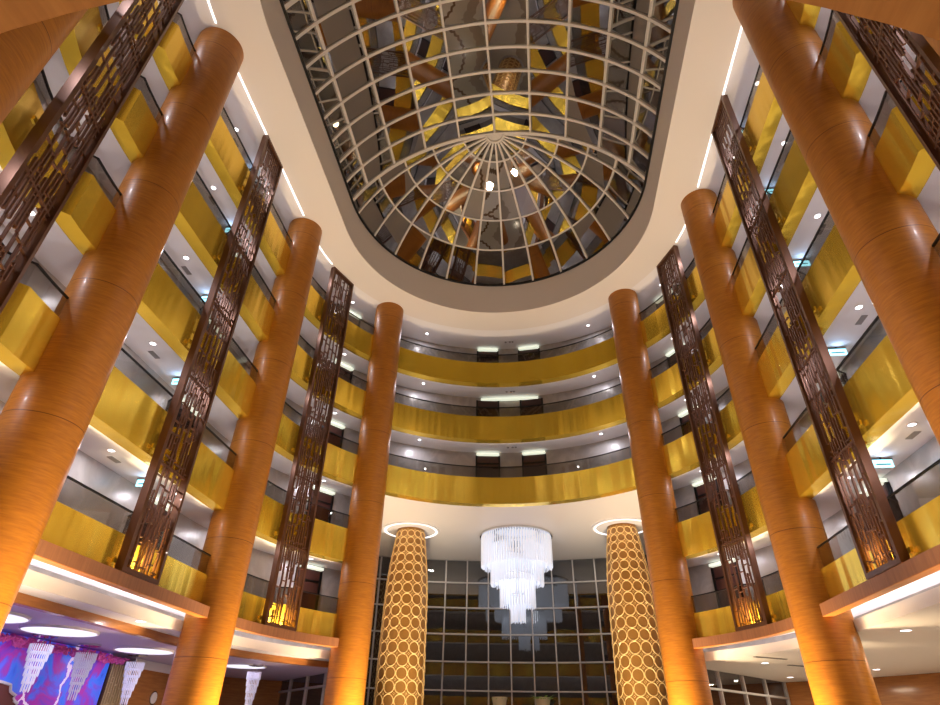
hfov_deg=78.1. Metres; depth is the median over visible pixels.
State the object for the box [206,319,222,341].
door
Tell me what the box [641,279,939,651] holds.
wall
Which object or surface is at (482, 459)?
door
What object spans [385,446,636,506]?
parapet
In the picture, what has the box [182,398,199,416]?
light
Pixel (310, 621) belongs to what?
parapet
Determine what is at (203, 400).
lattice screen
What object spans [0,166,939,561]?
ceiling
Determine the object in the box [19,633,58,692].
crystal pendant
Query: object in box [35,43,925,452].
ceiling
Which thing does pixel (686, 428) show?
door
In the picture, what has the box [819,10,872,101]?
parapet
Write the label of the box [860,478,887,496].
light
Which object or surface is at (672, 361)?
door
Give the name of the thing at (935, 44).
wooden column
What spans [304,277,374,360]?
parapet
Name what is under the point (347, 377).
door
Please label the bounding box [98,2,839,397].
ceiling
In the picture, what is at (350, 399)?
parapet
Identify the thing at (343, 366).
light
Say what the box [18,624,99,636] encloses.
ceiling light
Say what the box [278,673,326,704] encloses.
window
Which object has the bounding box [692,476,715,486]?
light
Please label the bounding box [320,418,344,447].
door
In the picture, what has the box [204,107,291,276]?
parapet
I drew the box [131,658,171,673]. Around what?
trim
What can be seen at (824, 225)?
ceiling vent
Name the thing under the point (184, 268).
ceiling vent
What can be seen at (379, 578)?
window
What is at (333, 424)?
light
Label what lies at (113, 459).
ceiling vent
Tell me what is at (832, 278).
parapet
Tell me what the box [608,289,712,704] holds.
wooden column
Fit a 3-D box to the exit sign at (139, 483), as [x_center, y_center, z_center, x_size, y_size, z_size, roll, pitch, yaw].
[-9.613,3.828,17.159,0.540,0.275,0.070,-3,-34,6]
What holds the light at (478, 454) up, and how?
attached to the door at (482, 459)
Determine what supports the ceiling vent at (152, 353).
in the ceiling at (57, 253)
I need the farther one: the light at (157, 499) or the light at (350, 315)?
the light at (350, 315)
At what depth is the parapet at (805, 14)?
16.14 m
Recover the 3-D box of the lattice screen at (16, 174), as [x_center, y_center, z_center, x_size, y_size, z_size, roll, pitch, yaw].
[-8.677,-5.568,13.138,0.275,17.006,1.820,8,-34,-11]
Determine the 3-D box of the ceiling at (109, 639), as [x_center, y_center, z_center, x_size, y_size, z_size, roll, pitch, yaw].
[-11.823,4.501,11.502,17.567,0.070,46.530,5,-34,-6]
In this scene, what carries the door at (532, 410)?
in the wall at (602, 447)
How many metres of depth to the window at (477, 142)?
28.27 m
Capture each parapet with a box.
[0,69,121,255]
[0,242,68,375]
[41,475,210,602]
[59,5,162,163]
[89,348,236,511]
[119,0,195,90]
[137,249,257,418]
[174,171,275,341]
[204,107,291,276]
[238,573,338,637]
[256,480,349,562]
[274,402,358,485]
[290,335,366,418]
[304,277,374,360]
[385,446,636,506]
[392,383,625,442]
[397,328,617,386]
[639,258,704,347]
[649,318,722,408]
[661,388,742,478]
[675,470,767,558]
[691,570,790,637]
[713,64,782,248]
[732,130,816,316]
[755,210,860,398]
[783,315,918,498]
[785,0,820,28]
[817,459,939,598]
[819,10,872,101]
[867,56,936,198]
[932,233,939,246]
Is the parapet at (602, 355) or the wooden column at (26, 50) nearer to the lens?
the wooden column at (26, 50)
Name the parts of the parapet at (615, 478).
handrail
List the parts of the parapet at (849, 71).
handrail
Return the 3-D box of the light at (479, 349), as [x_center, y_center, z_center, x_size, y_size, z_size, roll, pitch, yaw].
[1.102,-0.159,36.069,1.250,0.100,0.220,1,-34,0]
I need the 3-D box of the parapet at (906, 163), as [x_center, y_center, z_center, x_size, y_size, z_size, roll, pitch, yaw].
[8.294,-5.764,10.621,1.580,2.019,7.430,-15,-37,23]
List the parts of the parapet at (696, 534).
handrail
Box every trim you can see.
[13,592,328,667]
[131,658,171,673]
[260,0,694,312]
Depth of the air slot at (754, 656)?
20.67 m
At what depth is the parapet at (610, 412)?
30.77 m
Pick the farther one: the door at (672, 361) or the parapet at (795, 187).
the door at (672, 361)
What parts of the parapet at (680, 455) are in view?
handrail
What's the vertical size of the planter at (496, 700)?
3.616 m
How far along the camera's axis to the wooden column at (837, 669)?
18.12 m
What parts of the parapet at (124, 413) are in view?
handrail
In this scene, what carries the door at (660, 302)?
in the wall at (924, 489)
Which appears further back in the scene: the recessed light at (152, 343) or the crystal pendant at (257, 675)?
the crystal pendant at (257, 675)
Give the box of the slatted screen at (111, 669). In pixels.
[97,661,135,704]
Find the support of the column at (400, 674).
on the floor
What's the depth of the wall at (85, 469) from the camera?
19.47 m
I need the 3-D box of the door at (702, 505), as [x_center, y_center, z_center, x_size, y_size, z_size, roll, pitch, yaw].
[10.387,6.930,24.879,0.260,3.030,1.300,19,-38,-24]
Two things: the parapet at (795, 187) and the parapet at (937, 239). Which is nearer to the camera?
the parapet at (937, 239)
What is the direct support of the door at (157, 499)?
in the wall at (85, 469)
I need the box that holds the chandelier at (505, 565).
[480,525,552,623]
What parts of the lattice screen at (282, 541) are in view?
rail, lattice panel, lattice panel, lattice panel, lattice panel, lattice panel, lattice panel, rail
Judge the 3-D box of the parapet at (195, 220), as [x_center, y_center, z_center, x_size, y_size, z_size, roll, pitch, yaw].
[-8.744,-3.369,20.985,0.450,2.019,8.750,-3,-34,6]
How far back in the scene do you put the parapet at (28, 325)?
12.03 m
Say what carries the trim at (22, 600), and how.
attached to the wall at (918, 689)
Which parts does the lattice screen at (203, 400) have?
rail, lattice panel, lattice panel, lattice panel, lattice panel, lattice panel, lattice panel, rail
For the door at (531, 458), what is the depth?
31.62 m
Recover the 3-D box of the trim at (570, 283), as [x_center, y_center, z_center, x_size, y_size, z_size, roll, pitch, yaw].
[0.729,-9.671,23.899,15.000,2.034,24.199,-3,-34,6]
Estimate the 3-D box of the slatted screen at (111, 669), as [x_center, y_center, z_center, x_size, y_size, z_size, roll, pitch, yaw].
[-12.920,13.085,20.521,0.100,3.850,1.460,-3,-34,6]
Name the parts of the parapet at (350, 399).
handrail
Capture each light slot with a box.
[207,0,331,263]
[676,26,741,241]
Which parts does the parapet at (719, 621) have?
handrail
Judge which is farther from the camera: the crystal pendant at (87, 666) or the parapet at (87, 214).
the crystal pendant at (87, 666)
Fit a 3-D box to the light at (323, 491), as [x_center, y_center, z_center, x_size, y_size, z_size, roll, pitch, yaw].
[-6.929,6.521,27.396,0.220,0.100,1.200,-26,-43,35]
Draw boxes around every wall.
[0,77,373,650]
[103,668,939,704]
[388,326,631,477]
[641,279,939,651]
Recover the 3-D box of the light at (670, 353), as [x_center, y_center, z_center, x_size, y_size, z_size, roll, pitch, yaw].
[10.503,-0.112,29.575,0.220,0.100,1.200,19,-38,-24]
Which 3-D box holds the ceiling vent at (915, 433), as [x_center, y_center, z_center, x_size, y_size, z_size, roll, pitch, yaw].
[10.771,2.013,14.084,0.160,0.027,0.420,-3,-34,6]
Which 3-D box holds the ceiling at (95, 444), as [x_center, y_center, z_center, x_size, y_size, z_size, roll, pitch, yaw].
[3.446,1.512,13.905,29.519,0.380,33.180,5,-34,-6]
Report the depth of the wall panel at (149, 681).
22.91 m
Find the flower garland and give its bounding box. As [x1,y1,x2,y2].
[0,633,129,664]
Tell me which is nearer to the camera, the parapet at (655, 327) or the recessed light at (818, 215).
the recessed light at (818, 215)
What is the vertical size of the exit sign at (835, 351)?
0.275 m
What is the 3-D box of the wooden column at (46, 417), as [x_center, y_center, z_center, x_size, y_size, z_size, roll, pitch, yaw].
[-9.044,-1.698,14.555,1.550,21.916,1.550,-3,-34,6]
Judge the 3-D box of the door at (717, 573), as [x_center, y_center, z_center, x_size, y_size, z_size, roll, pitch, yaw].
[10.335,9.642,23.065,0.260,2.556,1.300,19,-38,-24]
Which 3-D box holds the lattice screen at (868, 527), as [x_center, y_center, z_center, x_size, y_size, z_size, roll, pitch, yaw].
[9.532,-2.162,17.715,0.275,17.006,1.820,-3,-34,6]
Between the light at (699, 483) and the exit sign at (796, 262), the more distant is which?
the light at (699, 483)
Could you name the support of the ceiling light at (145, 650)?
attached to the ceiling at (109, 639)
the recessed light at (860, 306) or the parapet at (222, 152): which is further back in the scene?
the parapet at (222, 152)
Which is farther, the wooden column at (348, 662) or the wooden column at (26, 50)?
the wooden column at (348, 662)
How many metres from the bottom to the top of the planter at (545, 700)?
3.799 m
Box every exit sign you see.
[136,478,144,486]
[171,377,179,384]
[765,188,773,193]
[793,259,810,266]
[828,347,847,355]
[872,457,894,467]
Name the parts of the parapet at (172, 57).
handrail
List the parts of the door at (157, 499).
frame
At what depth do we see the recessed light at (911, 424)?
13.61 m
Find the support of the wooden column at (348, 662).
on the floor
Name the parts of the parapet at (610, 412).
handrail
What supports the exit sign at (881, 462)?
hanging from the ceiling at (95, 444)
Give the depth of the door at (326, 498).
27.17 m
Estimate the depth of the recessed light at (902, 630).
15.42 m
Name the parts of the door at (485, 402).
frame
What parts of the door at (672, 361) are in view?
frame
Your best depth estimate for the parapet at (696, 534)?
22.71 m
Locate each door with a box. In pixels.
[138,496,171,550]
[174,398,199,433]
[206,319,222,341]
[290,565,323,609]
[306,485,334,522]
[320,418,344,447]
[335,360,353,383]
[341,309,361,326]
[475,453,499,477]
[476,396,537,416]
[477,348,498,362]
[518,345,539,361]
[520,398,543,415]
[522,451,547,476]
[654,290,673,308]
[665,343,686,367]
[678,406,703,435]
[692,476,722,514]
[709,558,743,607]
[823,371,847,400]
[860,478,903,531]
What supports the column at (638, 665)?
on the floor
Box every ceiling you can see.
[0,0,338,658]
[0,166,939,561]
[0,361,934,570]
[1,605,327,680]
[18,584,939,681]
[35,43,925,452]
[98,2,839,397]
[157,0,762,348]
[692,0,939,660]
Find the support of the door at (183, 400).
in the wall at (85, 469)
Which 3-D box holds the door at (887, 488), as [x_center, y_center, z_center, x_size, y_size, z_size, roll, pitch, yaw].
[11.541,4.893,15.928,0.260,2.556,1.300,-3,-34,6]
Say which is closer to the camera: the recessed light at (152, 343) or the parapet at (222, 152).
the recessed light at (152, 343)
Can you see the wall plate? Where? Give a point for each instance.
(153, 697)
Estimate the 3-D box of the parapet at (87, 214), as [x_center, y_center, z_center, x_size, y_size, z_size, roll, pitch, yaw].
[-8.886,-4.956,12.318,1.580,2.019,7.430,9,-35,-12]
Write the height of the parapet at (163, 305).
2.019 m
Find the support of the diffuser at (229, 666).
attached to the ceiling light at (229, 665)
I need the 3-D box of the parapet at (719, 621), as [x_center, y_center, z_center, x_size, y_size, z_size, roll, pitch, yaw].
[9.675,8.721,20.077,1.134,1.545,7.138,10,-35,-13]
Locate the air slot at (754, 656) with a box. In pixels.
[754,656,787,659]
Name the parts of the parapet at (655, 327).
handrail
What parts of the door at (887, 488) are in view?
frame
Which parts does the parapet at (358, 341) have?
handrail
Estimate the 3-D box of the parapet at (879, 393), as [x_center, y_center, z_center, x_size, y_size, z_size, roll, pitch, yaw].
[9.884,1.568,15.244,0.450,2.019,8.750,-3,-34,6]
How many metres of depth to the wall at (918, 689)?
25.70 m
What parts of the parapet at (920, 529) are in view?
handrail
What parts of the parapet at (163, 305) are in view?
handrail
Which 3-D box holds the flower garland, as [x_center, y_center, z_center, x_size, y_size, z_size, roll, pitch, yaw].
[-13.380,7.641,15.765,0.309,0.395,13.692,-3,-34,6]
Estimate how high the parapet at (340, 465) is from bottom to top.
2.019 m
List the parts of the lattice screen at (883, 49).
lattice panel, lattice panel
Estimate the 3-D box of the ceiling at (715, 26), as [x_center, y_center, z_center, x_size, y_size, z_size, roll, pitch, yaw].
[0.715,-8.951,23.417,22.000,0.300,31.198,-3,-34,6]
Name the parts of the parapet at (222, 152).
handrail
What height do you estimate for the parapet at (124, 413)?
2.019 m
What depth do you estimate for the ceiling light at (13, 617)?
14.71 m
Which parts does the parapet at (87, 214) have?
handrail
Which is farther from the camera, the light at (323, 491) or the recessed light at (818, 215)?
the light at (323, 491)
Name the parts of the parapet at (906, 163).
handrail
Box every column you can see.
[0,9,87,124]
[0,27,243,633]
[161,218,321,704]
[323,302,403,704]
[373,521,439,704]
[591,517,668,704]
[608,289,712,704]
[681,189,881,704]
[732,0,939,445]
[923,35,939,56]
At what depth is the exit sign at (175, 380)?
19.08 m
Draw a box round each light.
[5,611,31,623]
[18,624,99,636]
[113,646,174,654]
[149,341,156,345]
[149,496,171,510]
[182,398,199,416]
[227,663,266,668]
[300,565,323,570]
[313,485,334,494]
[325,418,344,428]
[335,360,353,370]
[344,309,361,319]
[477,453,498,455]
[478,348,497,351]
[481,396,537,400]
[518,345,538,350]
[522,451,544,454]
[665,343,684,356]
[678,406,697,416]
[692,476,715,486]
[709,558,735,566]
[813,213,821,218]
[854,304,863,309]
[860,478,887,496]
[899,629,912,631]
[906,422,917,426]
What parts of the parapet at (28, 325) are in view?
handrail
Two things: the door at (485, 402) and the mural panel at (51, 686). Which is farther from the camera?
the door at (485, 402)
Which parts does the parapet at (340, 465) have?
handrail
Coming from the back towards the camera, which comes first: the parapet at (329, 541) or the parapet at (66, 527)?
the parapet at (329, 541)
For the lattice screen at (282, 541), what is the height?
17.006 m
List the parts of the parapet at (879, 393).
handrail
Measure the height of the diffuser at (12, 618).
0.060 m
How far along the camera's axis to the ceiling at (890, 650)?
19.09 m
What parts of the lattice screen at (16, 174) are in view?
lattice panel, lattice panel, lattice panel, lattice panel, lattice panel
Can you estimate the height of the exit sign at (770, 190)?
0.275 m
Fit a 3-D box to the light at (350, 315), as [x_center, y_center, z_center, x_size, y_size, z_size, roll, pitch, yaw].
[-6.763,-2.206,33.231,0.220,0.100,1.200,-26,-43,35]
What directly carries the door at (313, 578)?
in the wall at (85, 469)
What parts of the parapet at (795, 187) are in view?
handrail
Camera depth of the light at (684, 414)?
27.80 m
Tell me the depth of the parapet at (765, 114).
19.91 m
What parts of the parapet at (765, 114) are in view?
handrail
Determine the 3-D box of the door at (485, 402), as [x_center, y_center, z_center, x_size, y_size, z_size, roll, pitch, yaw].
[2.154,3.959,33.264,3.632,3.030,0.297,-3,-34,6]
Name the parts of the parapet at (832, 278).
handrail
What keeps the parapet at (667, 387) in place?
attached to the ceiling at (115, 161)
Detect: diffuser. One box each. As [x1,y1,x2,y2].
[5,614,27,622]
[227,665,264,668]
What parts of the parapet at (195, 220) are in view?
handrail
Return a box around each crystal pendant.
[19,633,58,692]
[67,643,101,699]
[120,653,147,704]
[245,664,263,704]
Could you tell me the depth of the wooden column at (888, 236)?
12.85 m
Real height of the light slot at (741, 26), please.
0.018 m
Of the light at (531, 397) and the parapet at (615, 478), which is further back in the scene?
the light at (531, 397)
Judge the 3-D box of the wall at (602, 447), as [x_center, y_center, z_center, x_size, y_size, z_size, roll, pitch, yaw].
[2.152,3.351,32.103,15.092,10.490,3.056,-3,-34,6]
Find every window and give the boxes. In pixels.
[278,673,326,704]
[279,0,678,285]
[366,556,616,704]
[710,671,790,704]
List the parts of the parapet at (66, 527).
handrail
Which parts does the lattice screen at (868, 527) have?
rail, lattice panel, lattice panel, lattice panel, lattice panel, lattice panel, lattice panel, rail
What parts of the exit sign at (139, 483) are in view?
lit panel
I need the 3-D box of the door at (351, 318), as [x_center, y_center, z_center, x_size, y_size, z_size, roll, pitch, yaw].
[-6.801,-0.981,32.428,0.260,3.030,1.300,-26,-43,35]
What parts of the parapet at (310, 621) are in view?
handrail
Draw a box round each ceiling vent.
[107,456,120,462]
[148,351,159,358]
[181,266,191,274]
[818,224,825,234]
[855,315,867,324]
[905,431,920,438]
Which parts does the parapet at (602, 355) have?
handrail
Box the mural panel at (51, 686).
[0,632,112,704]
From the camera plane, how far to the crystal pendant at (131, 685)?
20.77 m
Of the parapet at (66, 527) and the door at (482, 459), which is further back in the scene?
the door at (482, 459)
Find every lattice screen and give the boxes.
[0,0,184,313]
[111,135,282,584]
[259,266,353,630]
[656,245,774,631]
[711,95,913,579]
[833,10,939,170]
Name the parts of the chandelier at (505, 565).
ceiling plate, stem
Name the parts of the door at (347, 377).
frame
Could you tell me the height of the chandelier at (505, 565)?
4.669 m
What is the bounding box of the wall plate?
[149,691,157,704]
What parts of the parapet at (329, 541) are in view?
handrail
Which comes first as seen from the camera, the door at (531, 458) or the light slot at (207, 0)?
the light slot at (207, 0)
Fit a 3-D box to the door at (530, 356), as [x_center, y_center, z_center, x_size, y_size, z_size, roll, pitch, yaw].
[3.605,0.951,35.022,1.350,3.030,0.260,-7,-35,11]
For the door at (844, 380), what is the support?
in the wall at (924, 489)
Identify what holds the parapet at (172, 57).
attached to the ceiling at (309, 332)
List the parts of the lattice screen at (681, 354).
rail, lattice panel, lattice panel, lattice panel, lattice panel, lattice panel, lattice panel, rail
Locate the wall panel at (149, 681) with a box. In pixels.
[120,669,168,704]
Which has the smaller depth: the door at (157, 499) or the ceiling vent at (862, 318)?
the ceiling vent at (862, 318)
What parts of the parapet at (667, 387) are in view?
handrail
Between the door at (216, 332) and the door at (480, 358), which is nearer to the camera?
the door at (216, 332)
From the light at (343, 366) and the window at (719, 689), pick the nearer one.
the window at (719, 689)
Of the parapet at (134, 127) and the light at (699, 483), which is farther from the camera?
the light at (699, 483)
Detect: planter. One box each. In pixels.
[492,697,507,704]
[530,695,555,704]
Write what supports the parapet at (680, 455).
attached to the ceiling at (57, 253)
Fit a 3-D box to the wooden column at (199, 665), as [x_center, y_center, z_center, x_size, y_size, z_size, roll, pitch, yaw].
[-8.094,3.194,21.844,1.550,21.916,1.550,-3,-34,6]
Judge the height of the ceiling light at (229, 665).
0.070 m
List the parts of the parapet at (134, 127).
handrail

